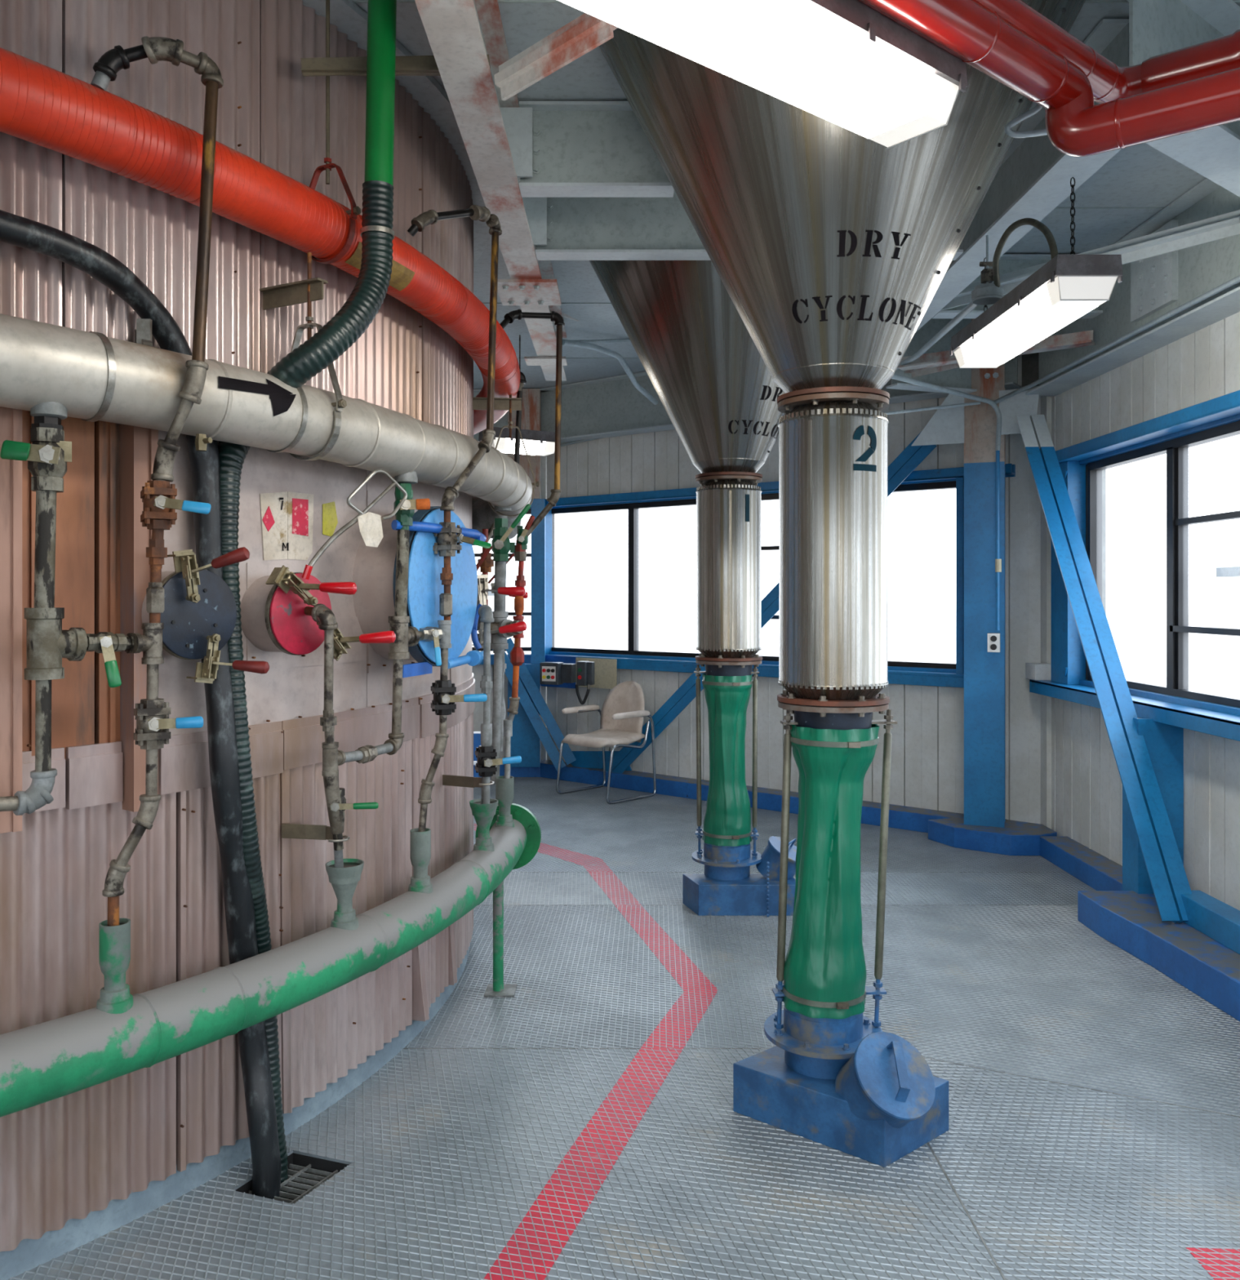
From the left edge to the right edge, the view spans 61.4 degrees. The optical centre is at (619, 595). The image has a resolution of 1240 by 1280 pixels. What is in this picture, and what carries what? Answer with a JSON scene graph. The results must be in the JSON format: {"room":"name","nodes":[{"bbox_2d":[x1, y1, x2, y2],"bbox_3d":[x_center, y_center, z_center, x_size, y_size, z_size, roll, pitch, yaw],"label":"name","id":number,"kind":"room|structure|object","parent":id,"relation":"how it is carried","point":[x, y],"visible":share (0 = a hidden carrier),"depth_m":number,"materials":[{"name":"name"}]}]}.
{"room":"industrial plant room","nodes":[
{"label":"industrial plant room","id":0,"kind":"room"},
{"bbox_2d":[471,453,546,760],"bbox_3d":[-2.830,-0.110,9.458,4.340,3.420,0.124,0,0,0],"label":"wall","id":1,"kind":"structure","parent":0,"point":[477,670],"depth_m":9.40,"materials":[{"name":"white metal"}]},
{"bbox_2d":[489,760,542,777],"bbox_3d":[-2.850,1.538,9.310,4.300,0.125,0.220,0,0,0],"label":"baseboard","id":2,"kind":"structure","parent":1,"relation":"attached to","point":[514,771],"depth_m":9.20,"materials":[{"name":"blue paint"}]},
{"bbox_2d":[507,388,545,767],"bbox_3d":[-0.822,-0.155,9.220,0.320,3.310,0.160,0,0,0],"label":"post","id":3,"kind":"object","parent":2,"relation":"on","point":[526,743],"visible":0.5,"depth_m":9.14,"materials":[{"name":"blue metal"}]},
{"bbox_2d":[492,637,576,770],"bbox_3d":[-0.745,0.932,9.037,0.767,1.130,0.090,0,0,18],"label":"diagonal brace","id":4,"kind":"object","parent":3,"relation":"attached to","point":[526,677],"visible":0.68,"depth_m":9.01,"materials":[{"name":"blue paint"}]},
{"bbox_2d":[8,777,1239,1279],"bbox_3d":[-1.000,1.709,4.500,10.000,0.222,15.000,0,0,0],"label":"floor","id":5,"kind":"structure","parent":0,"point":[1093,1133],"depth_m":3.25,"materials":[{"name":"grey metal"}]},
{"bbox_2d":[0,0,494,1279],"bbox_3d":[-3.630,-0.107,4.451,6.372,3.415,6.264,0,0,0],"label":"tank","id":6,"kind":"object","parent":5,"relation":"on","point":[77,1167],"depth_m":2.81,"materials":[{"name":"brown metal"}]},
{"bbox_2d":[141,546,269,683],"bbox_3d":[-1.064,0.052,2.660,0.295,0.348,0.237,0,0,36],"label":"hatch","id":7,"kind":"object","parent":6,"relation":"attached to","point":[198,617],"visible":0.94,"depth_m":2.65,"materials":[{"name":"blue paint"}]},
{"bbox_2d":[0,313,532,519],"bbox_3d":[-1.123,-0.492,4.137,1.439,0.251,5.274,0,0,7],"label":"insulated pipe","id":8,"kind":"object","parent":6,"relation":"attached to","point":[96,376],"visible":0.8,"depth_m":2.62,"materials":[{"name":"metal"}]},
{"bbox_2d":[0,401,133,815],"bbox_3d":[-1.235,0.014,2.334,0.119,0.930,0.405,0,0,36],"label":"pipe","id":9,"kind":"object","parent":8,"relation":"attached to","point":[47,456],"visible":0.98,"depth_m":2.30,"materials":[{"name":"grey metal"}]},
{"bbox_2d":[0,209,281,1199],"bbox_3d":[-1.203,0.421,2.587,0.156,2.601,0.817,0,0,35],"label":"hose","id":10,"kind":"object","parent":8,"relation":"hanging from","point":[15,230],"visible":0.8,"depth_m":2.76,"materials":[{"name":"black rubber"}]},
{"bbox_2d":[344,471,442,764],"bbox_3d":[-0.680,0.050,3.201,0.136,0.898,0.523,0,0,21],"label":"pipe","id":11,"kind":"object","parent":8,"relation":"attached to","point":[406,636],"visible":1,"depth_m":3.25,"materials":[{"name":"grey metal"}]},
{"bbox_2d":[471,496,520,538],"bbox_3d":[-0.647,-0.385,5.136,0.289,0.221,0.216,0,0,27],"label":"duct","id":12,"kind":"object","parent":8,"relation":"attached to","point":[482,516],"visible":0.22,"depth_m":5.05,"materials":[{"name":"grey metal"}]},
{"bbox_2d":[490,503,530,784],"bbox_3d":[-0.477,0.205,4.457,0.157,1.193,0.277,0,0,-14],"label":"pipe","id":13,"kind":"object","parent":8,"relation":"attached to","point":[501,544],"visible":0.77,"depth_m":4.43,"materials":[{"name":"grey metal"}]},
{"bbox_2d":[259,252,346,461],"bbox_3d":[-0.895,-0.669,2.941,0.317,0.581,0.040,0,0,28],"label":"hanger","id":14,"kind":"object","parent":6,"relation":"attached to","point":[309,290],"visible":0.74,"depth_m":2.92,"materials":[{"name":"metal"}]},
{"bbox_2d":[240,564,395,661],"bbox_3d":[-0.861,0.052,2.951,0.392,0.272,0.247,0,0,23],"label":"hatch","id":15,"kind":"object","parent":6,"relation":"attached to","point":[273,618],"visible":0.91,"depth_m":2.93,"materials":[{"name":"metal"}]},
{"bbox_2d":[301,468,407,579],"bbox_3d":[-0.766,-0.211,3.082,0.046,0.334,0.394,0,0,36],"label":"handle","id":16,"kind":"object","parent":15,"relation":"attached to","point":[308,569],"visible":1,"depth_m":3.07,"materials":[{"name":"metal"}]},
{"bbox_2d":[357,511,382,546],"bbox_3d":[-0.746,-0.197,3.117,0.016,0.104,0.109,0,0,24],"label":"paper tag","id":17,"kind":"object","parent":15,"relation":"hanging from","point":[370,523],"visible":1,"depth_m":3.12,"materials":[{"name":"white paper"}]},
{"bbox_2d":[352,506,486,677],"bbox_3d":[-0.647,-0.022,3.693,0.256,0.562,0.863,0,0,16],"label":"hatch","id":18,"kind":"object","parent":6,"relation":"attached to","point":[374,573],"visible":0.73,"depth_m":3.41,"materials":[{"name":"blue metal"}]},
{"bbox_2d":[471,573,528,648],"bbox_3d":[-0.534,0.062,4.588,0.257,0.311,0.764,0,0,-4],"label":"handle","id":19,"kind":"object","parent":6,"relation":"attached to","point":[482,580],"visible":0.58,"depth_m":4.27,"materials":[{"name":"red metal"}]},
{"bbox_2d":[472,394,538,516],"bbox_3d":[-0.528,-0.661,4.762,0.317,0.599,0.040,0,0,-6],"label":"hanger","id":20,"kind":"object","parent":6,"relation":"attached to","point":[510,403],"visible":0.69,"depth_m":4.76,"materials":[{"name":"metal"}]},
{"bbox_2d":[0,775,541,1117],"bbox_3d":[-1.086,1.182,3.022,0.636,0.836,3.393,0,0,28],"label":"drain pipe","id":21,"kind":"object","parent":5,"relation":"on","point":[126,1033],"visible":0.99,"depth_m":2.72,"materials":[{"name":"metal"}]},
{"bbox_2d":[96,994,133,1013],"bbox_3d":[-1.185,0.963,2.452,0.084,0.037,0.084,0,0,0],"label":"socket","id":22,"kind":"object","parent":21,"relation":"attached to","point":[121,1003],"depth_m":2.42,"materials":[{"name":"green metal"}]},
{"bbox_2d":[98,917,130,1003],"bbox_3d":[-1.185,0.869,2.452,0.068,0.205,0.068,0,0,0],"label":"cup","id":23,"kind":"object","parent":21,"relation":"on","point":[114,941],"depth_m":2.43,"materials":[{"name":"green paint"}]},
{"bbox_2d":[90,35,223,926],"bbox_3d":[-1.096,-0.260,2.479,0.278,2.114,0.127,0,0,-7],"label":"pipe","id":24,"kind":"object","parent":21,"relation":"in","point":[160,504],"visible":0.99,"depth_m":2.47,"materials":[{"name":"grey metal"}]},
{"bbox_2d":[303,603,378,867],"bbox_3d":[-0.796,0.428,2.950,0.199,0.811,0.137,0,0,42],"label":"pipe","id":25,"kind":"object","parent":21,"relation":"in","point":[332,757],"visible":1,"depth_m":2.93,"materials":[{"name":"metal"}]},
{"bbox_2d":[324,858,364,922],"bbox_3d":[-0.805,0.877,3.055,0.109,0.190,0.109,0,0,0],"label":"cup","id":26,"kind":"object","parent":21,"relation":"on","point":[344,881],"depth_m":3.03,"materials":[{"name":"green paint"}]},
{"bbox_2d":[330,916,359,929],"bbox_3d":[-0.805,0.964,3.055,0.084,0.037,0.084,0,0,0],"label":"socket","id":27,"kind":"object","parent":21,"relation":"attached to","point":[337,922],"depth_m":3.03,"materials":[{"name":"metal"}]},
{"bbox_2d":[409,827,431,887],"bbox_3d":[-0.654,0.870,3.423,0.068,0.205,0.068,0,0,0],"label":"cup","id":28,"kind":"object","parent":21,"relation":"on","point":[420,842],"depth_m":3.40,"materials":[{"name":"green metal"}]},
{"bbox_2d":[406,204,502,831],"bbox_3d":[-0.504,-0.267,3.484,0.205,2.135,0.433,0,0,41],"label":"pipe","id":29,"kind":"object","parent":21,"relation":"in","point":[443,704],"visible":0.96,"depth_m":3.45,"materials":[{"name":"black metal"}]},
{"bbox_2d":[469,798,497,845],"bbox_3d":[-0.519,0.878,3.981,0.109,0.190,0.109,0,0,0],"label":"cup","id":30,"kind":"object","parent":21,"relation":"on","point":[483,814],"depth_m":3.95,"materials":[{"name":"green metal"}]},
{"bbox_2d":[475,604,521,804],"bbox_3d":[-0.492,0.423,3.837,0.144,0.779,0.283,0,0,-35],"label":"pipe","id":31,"kind":"object","parent":21,"relation":"in","point":[485,753],"visible":0.98,"depth_m":3.77,"materials":[{"name":"grey metal"}]},
{"bbox_2d":[495,775,513,822],"bbox_3d":[-0.484,0.869,4.392,0.076,0.210,0.076,0,0,0],"label":"cup","id":32,"kind":"object","parent":21,"relation":"on","point":[504,787],"depth_m":4.36,"materials":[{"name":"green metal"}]},
{"bbox_2d":[490,309,564,778],"bbox_3d":[-0.416,-0.203,4.478,0.348,2.044,0.133,0,0,-24],"label":"pipe","id":33,"kind":"object","parent":21,"relation":"in","point":[517,654],"visible":0.91,"depth_m":4.49,"materials":[{"name":"black metal"}]},
{"bbox_2d":[248,1164,337,1204],"bbox_3d":[-0.901,1.638,2.882,0.199,0.016,0.239,0,0,27],"label":"floor grate","id":34,"kind":"object","parent":5,"relation":"in","point":[303,1170],"visible":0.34,"depth_m":2.92,"materials":[{"name":"grey metal"}]},
{"bbox_2d":[555,680,656,804],"bbox_3d":[-0.097,1.149,8.371,0.594,0.898,0.633,0,0,-45],"label":"chair","id":35,"kind":"object","parent":5,"relation":"on","point":[622,713],"visible":1,"depth_m":8.39,"materials":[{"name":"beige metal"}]},
{"bbox_2d":[682,835,796,916],"bbox_3d":[0.640,1.414,5.395,0.628,0.372,0.415,0,0,0],"label":"base","id":36,"kind":"object","parent":5,"relation":"on","point":[727,886],"visible":0.85,"depth_m":5.27,"materials":[{"name":"blue paint"}]},
{"bbox_2d":[693,664,706,854],"bbox_3d":[0.432,0.853,5.446,0.092,0.985,0.068,0,0,7],"label":"rod","id":37,"kind":"object","parent":36,"relation":"on","point":[699,833],"visible":0.98,"depth_m":5.44,"materials":[{"name":"metal"}]},
{"bbox_2d":[702,673,752,846],"bbox_3d":[0.559,0.840,5.428,0.263,0.860,0.284,0,0,0],"label":"cloth sleeve","id":38,"kind":"object","parent":36,"relation":"on","point":[727,817],"visible":0.99,"depth_m":5.34,"materials":[{"name":"fabric"}]},
{"bbox_2d":[750,665,759,856],"bbox_3d":[0.677,0.853,5.416,0.088,0.985,0.068,0,0,7],"label":"rod","id":39,"kind":"object","parent":36,"relation":"on","point":[754,833],"visible":0.94,"depth_m":5.40,"materials":[{"name":"metal"}]},
{"bbox_2d":[733,1004,948,1167],"bbox_3d":[0.695,1.414,3.170,0.587,0.372,0.388,0,0,45],"label":"base","id":40,"kind":"object","parent":5,"relation":"on","point":[850,1086],"visible":0.82,"depth_m":3.06,"materials":[{"name":"blue paint"}]},
{"bbox_2d":[772,709,798,1029],"bbox_3d":[0.536,0.853,3.276,0.119,0.986,0.089,0,0,0],"label":"rod","id":41,"kind":"object","parent":40,"relation":"on","point":[779,994],"visible":0.88,"depth_m":3.26,"materials":[{"name":"metal"}]},
{"bbox_2d":[782,724,879,1018],"bbox_3d":[0.659,0.835,3.271,0.311,0.860,0.310,0,0,0],"label":"cloth sleeve","id":42,"kind":"object","parent":40,"relation":"on","point":[824,971],"visible":0.98,"depth_m":3.18,"materials":[{"name":"fabric"}]},
{"bbox_2d":[865,709,897,1026],"bbox_3d":[0.806,0.853,3.289,0.130,0.986,0.090,0,0,0],"label":"rod","id":43,"kind":"object","parent":40,"relation":"on","point":[877,990],"visible":0.95,"depth_m":3.28,"materials":[{"name":"metal"}]},
{"bbox_2d":[474,823,1239,1279],"bbox_3d":[-0.280,1.599,4.433,1.909,0.001,5.895,0,0,-25],"label":"floor marking line","id":44,"kind":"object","parent":5,"relation":"on","point":[535,1220],"depth_m":3.13,"materials":[{"name":"red paint"}]},
{"bbox_2d":[1122,717,1183,893],"bbox_3d":[2.630,1.090,5.160,0.220,0.980,0.160,0,0,0],"label":"post","id":45,"kind":"object","parent":5,"relation":"on","point":[1164,743],"visible":0.29,"depth_m":5.08,"materials":[{"name":"blue metal"}]},
{"bbox_2d":[546,352,1040,823],"bbox_3d":[1.082,-0.110,8.112,4.332,3.420,0.124,0,0,38],"label":"wall","id":46,"kind":"structure","parent":0,"point":[927,760],"depth_m":7.33,"materials":[{"name":"grey metal"}]},
{"bbox_2d":[541,655,575,688],"bbox_3d":[-0.556,0.667,9.179,0.443,0.274,0.010,0,0,38],"label":"board","id":47,"kind":"object","parent":46,"relation":"attached to","point":[566,660],"visible":0.29,"depth_m":9.13,"materials":[{"name":"blue paint"}]},
{"bbox_2d":[539,662,576,684],"bbox_3d":[-0.528,0.658,8.849,0.265,0.185,0.187,0,0,21],"label":"box","id":48,"kind":"object","parent":47,"relation":"attached to","point":[550,673],"visible":1,"depth_m":8.80,"materials":[{"name":"white plastic"}]},
{"bbox_2d":[575,657,617,688],"bbox_3d":[-0.204,0.660,8.906,0.446,0.251,0.007,0,0,38],"label":"board","id":49,"kind":"object","parent":47,"relation":"attached to","point":[605,669],"visible":0.64,"depth_m":8.85,"materials":[{"name":"beige metal"}]},
{"bbox_2d":[575,661,594,704],"bbox_3d":[-0.293,0.725,8.673,0.140,0.359,0.104,0,0,21],"label":"switch box","id":50,"kind":"object","parent":49,"relation":"attached to","point":[584,669],"visible":1,"depth_m":8.65,"materials":[{"name":"grey metal"}]},
{"bbox_2d":[551,480,955,669],"bbox_3d":[0.862,-0.140,8.261,3.817,1.280,0.080,0,0,38],"label":"window","id":51,"kind":"structure","parent":46,"relation":"in","point":[633,508],"depth_m":8.81,"materials":[{"name":"black metal"}]},
{"bbox_2d":[545,463,1015,688],"bbox_3d":[0.946,-0.122,8.100,4.132,1.475,0.130,0,0,38],"label":"trim","id":52,"kind":"structure","parent":46,"relation":"attached to","point":[949,677],"depth_m":7.92,"materials":[{"name":"blue paint"}]},
{"bbox_2d":[539,355,1022,443],"bbox_3d":[0.913,-1.583,8.018,4.182,0.465,0.180,0,0,38],"label":"beam","id":53,"kind":"structure","parent":46,"relation":"attached to","point":[609,406],"depth_m":8.76,"materials":[{"name":"grey metal"}]},
{"bbox_2d":[540,760,1057,855],"bbox_3d":[0.951,1.535,7.848,4.450,0.130,0.500,0,0,38],"label":"baseboard","id":54,"kind":"structure","parent":46,"relation":"attached to","point":[902,817],"depth_m":7.18,"materials":[{"name":"blue paint"}]},
{"bbox_2d":[605,432,937,773],"bbox_3d":[1.063,0.158,7.871,3.007,2.798,0.054,0,0,38],"label":"diagonal brace","id":55,"kind":"object","parent":54,"relation":"on","point":[912,456],"visible":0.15,"depth_m":8.22,"materials":[{"name":"blue paint"}]},
{"bbox_2d":[559,751,631,770],"bbox_3d":[-0.215,1.388,8.891,0.790,0.185,0.012,0,0,38],"label":"gusset plate","id":56,"kind":"object","parent":55,"relation":"attached to","point":[588,759],"visible":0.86,"depth_m":8.91,"materials":[{"name":"blue paint"}]},
{"bbox_2d":[911,318,1039,827],"bbox_3d":[2.301,-0.170,6.775,0.780,3.280,0.212,0,0,22],"label":"post","id":57,"kind":"object","parent":54,"relation":"on","point":[975,426],"visible":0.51,"depth_m":6.68,"materials":[{"name":"blue metal"}]},
{"bbox_2d":[885,318,977,393],"bbox_3d":[1.970,-1.550,6.600,0.595,0.500,0.120,0,0,-20],"label":"roof beam","id":58,"kind":"structure","parent":57,"relation":"on","point":[957,379],"depth_m":6.61,"materials":[{"name":"grey metal"}]},
{"bbox_2d":[891,373,1001,450],"bbox_3d":[1.834,-1.065,6.075,1.382,0.327,0.083,0,0,-41],"label":"conduit","id":59,"kind":"object","parent":57,"relation":"attached to","point":[998,432],"visible":0.97,"depth_m":6.31,"materials":[{"name":"metal"}]},
{"bbox_2d":[987,450,1001,652],"bbox_3d":[2.329,-0.275,6.497,0.083,1.254,0.062,0,0,22],"label":"wall outlet","id":60,"kind":"object","parent":59,"relation":"attached to","point":[993,638],"visible":1,"depth_m":6.49,"materials":[{"name":"blue paint"}]},
{"bbox_2d":[351,0,1239,389],"bbox_3d":[-1.450,-1.868,4.400,9.100,0.104,13.200,0,0,0],"label":"ceiling","id":61,"kind":"structure","parent":0,"point":[1140,180],"depth_m":4.80,"materials":[{"name":"grey paint"}]},
{"bbox_2d":[306,0,360,263],"bbox_3d":[-0.853,-1.375,3.048,0.232,0.809,0.023,0,0,26],"label":"hanger","id":62,"kind":"object","parent":61,"relation":"hanging from","point":[354,211],"visible":0.74,"depth_m":3.04,"materials":[{"name":"red paint"}]},
{"bbox_2d":[0,47,519,435],"bbox_3d":[-1.073,-1.055,3.800,1.109,0.326,4.664,0,0,14],"label":"pipe","id":63,"kind":"object","parent":62,"relation":"hanging from","point":[41,104],"visible":0.86,"depth_m":2.66,"materials":[{"name":"red paint"}]},
{"bbox_2d":[513,371,526,463],"bbox_3d":[-0.493,-0.830,4.881,0.120,0.454,0.051,0,0,-34],"label":"riser pipe","id":64,"kind":"object","parent":63,"relation":"attached to","point":[522,379],"visible":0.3,"depth_m":4.89,"materials":[{"name":"black metal"}]},
{"bbox_2d":[364,0,396,186],"bbox_3d":[-0.676,-1.602,2.954,0.079,0.916,0.099,0,0,26],"label":"pipe","id":65,"kind":"object","parent":61,"relation":"hanging from","point":[381,14],"visible":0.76,"depth_m":2.92,"materials":[{"name":"metal"}]},
{"bbox_2d":[217,180,394,1199],"bbox_3d":[-0.868,0.297,2.864,0.470,2.899,0.249,0,0,0],"label":"hose","id":66,"kind":"object","parent":65,"relation":"hanging from","point":[340,333],"visible":0.54,"depth_m":2.82,"materials":[{"name":"rubber"}]},
{"bbox_2d":[414,0,567,381],"bbox_3d":[-0.450,-1.641,3.850,0.300,0.339,6.900,0,0,0],"label":"roof beam","id":67,"kind":"structure","parent":61,"relation":"attached to","point":[496,134],"depth_m":3.70,"materials":[{"name":"white paint"}]},
{"bbox_2d":[300,54,490,76],"bbox_3d":[-0.650,-1.547,3.048,0.542,0.114,0.035,0,0,-11],"label":"support angle","id":68,"kind":"object","parent":67,"relation":"attached to","point":[410,65],"visible":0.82,"depth_m":3.02,"materials":[{"name":"grey metal"}]},
{"bbox_2d":[493,13,617,101],"bbox_3d":[-0.183,-1.495,2.875,0.415,0.149,0.055,0,0,38],"label":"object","id":69,"kind":"structure","parent":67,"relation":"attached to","point":[584,33],"depth_m":2.86,"materials":[{"name":"white paint"}]},
{"bbox_2d":[562,339,657,404],"bbox_3d":[-0.005,-1.586,7.422,0.150,0.252,1.286,0,0,31],"label":"conduit","id":70,"kind":"object","parent":67,"relation":"attached to","point":[565,342],"visible":0.99,"depth_m":7.27,"materials":[{"name":"metal"}]},
{"bbox_2d":[478,334,555,456],"bbox_3d":[-0.700,-1.409,7.300,0.524,0.822,0.232,0,0,-30],"label":"lamp","id":71,"kind":"object","parent":61,"relation":"hanging from","point":[536,442],"visible":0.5,"depth_m":7.24,"materials":[{"name":"white"}]},
{"bbox_2d":[499,438,545,455],"bbox_3d":[-0.700,-1.038,7.300,0.300,0.075,0.198,0,0,-30],"label":"diffuser","id":72,"kind":"object","parent":71,"relation":"attached to","point":[534,446],"depth_m":7.24,"materials":[{"name":"white plastic"}]},
{"bbox_2d":[519,101,674,197],"bbox_3d":[-0.085,-1.655,3.880,0.570,0.310,0.110,0,0,0],"label":"roof beam","id":73,"kind":"structure","parent":61,"relation":"attached to","point":[580,148],"depth_m":3.88,"materials":[{"name":"grey metal"}]},
{"bbox_2d":[589,260,785,675],"bbox_3d":[0.567,-0.690,5.450,1.514,2.250,1.514,0,0,0],"label":"cyclone","id":74,"kind":"object","parent":61,"relation":"hanging from","point":[704,365],"visible":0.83,"depth_m":5.25,"materials":[{"name":"silver metal"}]},
{"bbox_2d":[535,191,963,260],"bbox_3d":[0.565,-1.655,4.620,1.870,0.310,0.110,0,0,0],"label":"roof beam","id":75,"kind":"structure","parent":61,"relation":"attached to","point":[579,228],"depth_m":4.62,"materials":[{"name":"grey metal"}]},
{"bbox_2d":[558,0,967,148],"bbox_3d":[0.230,-1.446,2.064,1.274,0.748,0.232,0,0,-39],"label":"lamp","id":76,"kind":"object","parent":61,"relation":"hanging from","point":[846,64],"visible":0.99,"depth_m":2.14,"materials":[{"name":"white plastic"}]},
{"bbox_2d":[599,0,1085,729],"bbox_3d":[0.672,-0.690,3.300,1.514,2.250,1.514,0,0,0],"label":"cyclone","id":77,"kind":"object","parent":61,"relation":"hanging from","point":[832,245],"visible":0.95,"depth_m":3.10,"materials":[{"name":"silver metal"}]},
{"bbox_2d":[1004,104,1047,137],"bbox_3d":[1.137,-1.269,2.800,0.265,0.120,0.075,0,0,-36],"label":"conduit","id":78,"kind":"object","parent":77,"relation":"attached to","point":[1008,131],"visible":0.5,"depth_m":2.75,"materials":[{"name":"metal"}]},
{"bbox_2d":[915,18,1128,331],"bbox_3d":[1.600,-1.655,5.290,0.170,0.310,4.020,0,0,0],"label":"roof beam","id":79,"kind":"structure","parent":61,"relation":"attached to","point":[1033,177],"depth_m":4.09,"materials":[{"name":"grey metal"}]},
{"bbox_2d":[971,235,1003,305],"bbox_3d":[1.529,-1.363,4.350,0.128,0.274,0.128,0,0,0],"label":"junction box","id":80,"kind":"object","parent":79,"relation":"hanging from","point":[987,293],"visible":0.91,"depth_m":4.33,"materials":[{"name":"paint"}]},
{"bbox_2d":[896,301,978,369],"bbox_3d":[1.642,-1.330,5.398,0.095,0.168,2.011,0,0,5],"label":"conduit","id":81,"kind":"object","parent":80,"relation":"attached to","point":[971,306],"visible":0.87,"depth_m":5.26,"materials":[{"name":"metal"}]},
{"bbox_2d":[950,177,1123,368],"bbox_3d":[1.603,-1.250,4.140,0.239,0.465,1.144,0,0,0],"label":"lamp","id":82,"kind":"object","parent":79,"relation":"hanging from","point":[1067,287],"visible":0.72,"depth_m":3.84,"materials":[{"name":"white"}]},
{"bbox_2d":[992,217,1057,287],"bbox_3d":[1.523,-1.292,4.007,0.091,0.256,0.637,0,0,0],"label":"conduit","id":83,"kind":"object","parent":82,"relation":"on","point":[1037,224],"visible":0.94,"depth_m":3.95,"materials":[{"name":"black rubber"}]},
{"bbox_2d":[960,284,1097,364],"bbox_3d":[1.603,-1.058,4.140,0.205,0.075,0.920,0,0,0],"label":"diffuser","id":84,"kind":"object","parent":82,"relation":"attached to","point":[1033,317],"depth_m":4.06,"materials":[{"name":"white plastic"}]},
{"bbox_2d":[857,0,1239,156],"bbox_3d":[0.985,-1.207,2.198,2.202,0.227,0.920,0,0,-6],"label":"pipe","id":85,"kind":"object","parent":61,"relation":"hanging from","point":[968,30],"visible":0.99,"depth_m":2.43,"materials":[{"name":"red metal"}]},
{"bbox_2d":[976,0,1239,103],"bbox_3d":[1.108,-1.325,2.256,2.429,0.124,0.968,0,0,-7],"label":"pipe","id":86,"kind":"object","parent":85,"relation":"attached to","point":[1109,82],"visible":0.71,"depth_m":2.58,"materials":[{"name":"red metal"}]},
{"bbox_2d":[1051,311,1239,910],"bbox_3d":[2.808,-0.110,3.515,0.124,3.420,6.430,0,0,0],"label":"wall","id":87,"kind":"structure","parent":0,"point":[1203,365],"depth_m":5.46,"materials":[{"name":"white metal"}]},
{"bbox_2d":[1040,395,1051,829],"bbox_3d":[2.748,0.120,6.710,0.055,2.960,0.100,0,0,0],"label":"trim","id":88,"kind":"structure","parent":87,"relation":"attached to","point":[1046,401],"depth_m":6.67,"materials":[{"name":"white paint"}]},
{"bbox_2d":[1026,177,1239,395],"bbox_3d":[2.650,-1.538,3.550,0.200,0.555,6.100,0,0,0],"label":"beam","id":89,"kind":"structure","parent":87,"relation":"attached to","point":[1150,288],"depth_m":5.05,"materials":[{"name":"grey metal"}]},
{"bbox_2d":[897,329,1095,370],"bbox_3d":[2.125,-1.399,5.975,1.086,0.071,0.090,0,0,37],"label":"strut","id":90,"kind":"object","parent":89,"relation":"attached to","point":[1081,339],"visible":0.61,"depth_m":5.80,"materials":[{"name":"white paint"}]},
{"bbox_2d":[932,253,1102,318],"bbox_3d":[2.125,-1.655,5.600,0.870,0.310,0.120,0,0,0],"label":"roof beam","id":91,"kind":"structure","parent":89,"relation":"attached to","point":[1008,263],"depth_m":5.59,"materials":[{"name":"grey metal"}]},
{"bbox_2d":[940,209,1239,311],"bbox_3d":[2.145,-1.560,4.950,0.100,0.100,1.506,0,0,-37],"label":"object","id":92,"kind":"structure","parent":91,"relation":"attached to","point":[1228,224],"depth_m":4.62,"materials":[{"name":"grey paint"}]},
{"bbox_2d":[993,275,1239,404],"bbox_3d":[2.438,-1.250,4.899,0.240,0.126,3.398,0,0,0],"label":"conduit","id":93,"kind":"object","parent":89,"relation":"attached to","point":[1236,280],"visible":1,"depth_m":5.17,"materials":[{"name":"metal"}]},
{"bbox_2d":[1126,0,1239,196],"bbox_3d":[2.028,-1.605,3.431,1.465,0.410,0.190,0,0,-38],"label":"roof beam","id":94,"kind":"structure","parent":89,"relation":"attached to","point":[1156,27],"depth_m":3.21,"materials":[{"name":"grey metal"}]},
{"bbox_2d":[1029,390,1239,741],"bbox_3d":[2.685,-0.130,3.470,0.190,1.480,6.280,0,0,0],"label":"trim","id":95,"kind":"structure","parent":87,"relation":"attached to","point":[1067,649],"depth_m":5.58,"materials":[{"name":"blue paint"}]},
{"bbox_2d":[1025,662,1051,679],"bbox_3d":[2.660,0.480,6.620,0.120,0.100,0.160,0,0,0],"label":"box","id":96,"kind":"object","parent":95,"relation":"on","point":[1034,671],"visible":0.8,"depth_m":6.54,"materials":[{"name":"white paint"}]},
{"bbox_2d":[1040,835,1239,1021],"bbox_3d":[2.510,1.465,4.315,0.520,0.270,4.230,0,0,0],"label":"curb","id":97,"kind":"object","parent":87,"relation":"attached to","point":[1131,921],"depth_m":4.55,"materials":[{"name":"blue paint"}]},
{"bbox_2d":[1015,414,1191,923],"bbox_3d":[2.455,0.191,5.428,0.165,2.535,1.667,0,0,-1],"label":"diagonal brace","id":98,"kind":"object","parent":97,"relation":"on","point":[1166,873],"visible":0.98,"depth_m":5.24,"materials":[{"name":"blue paint"}]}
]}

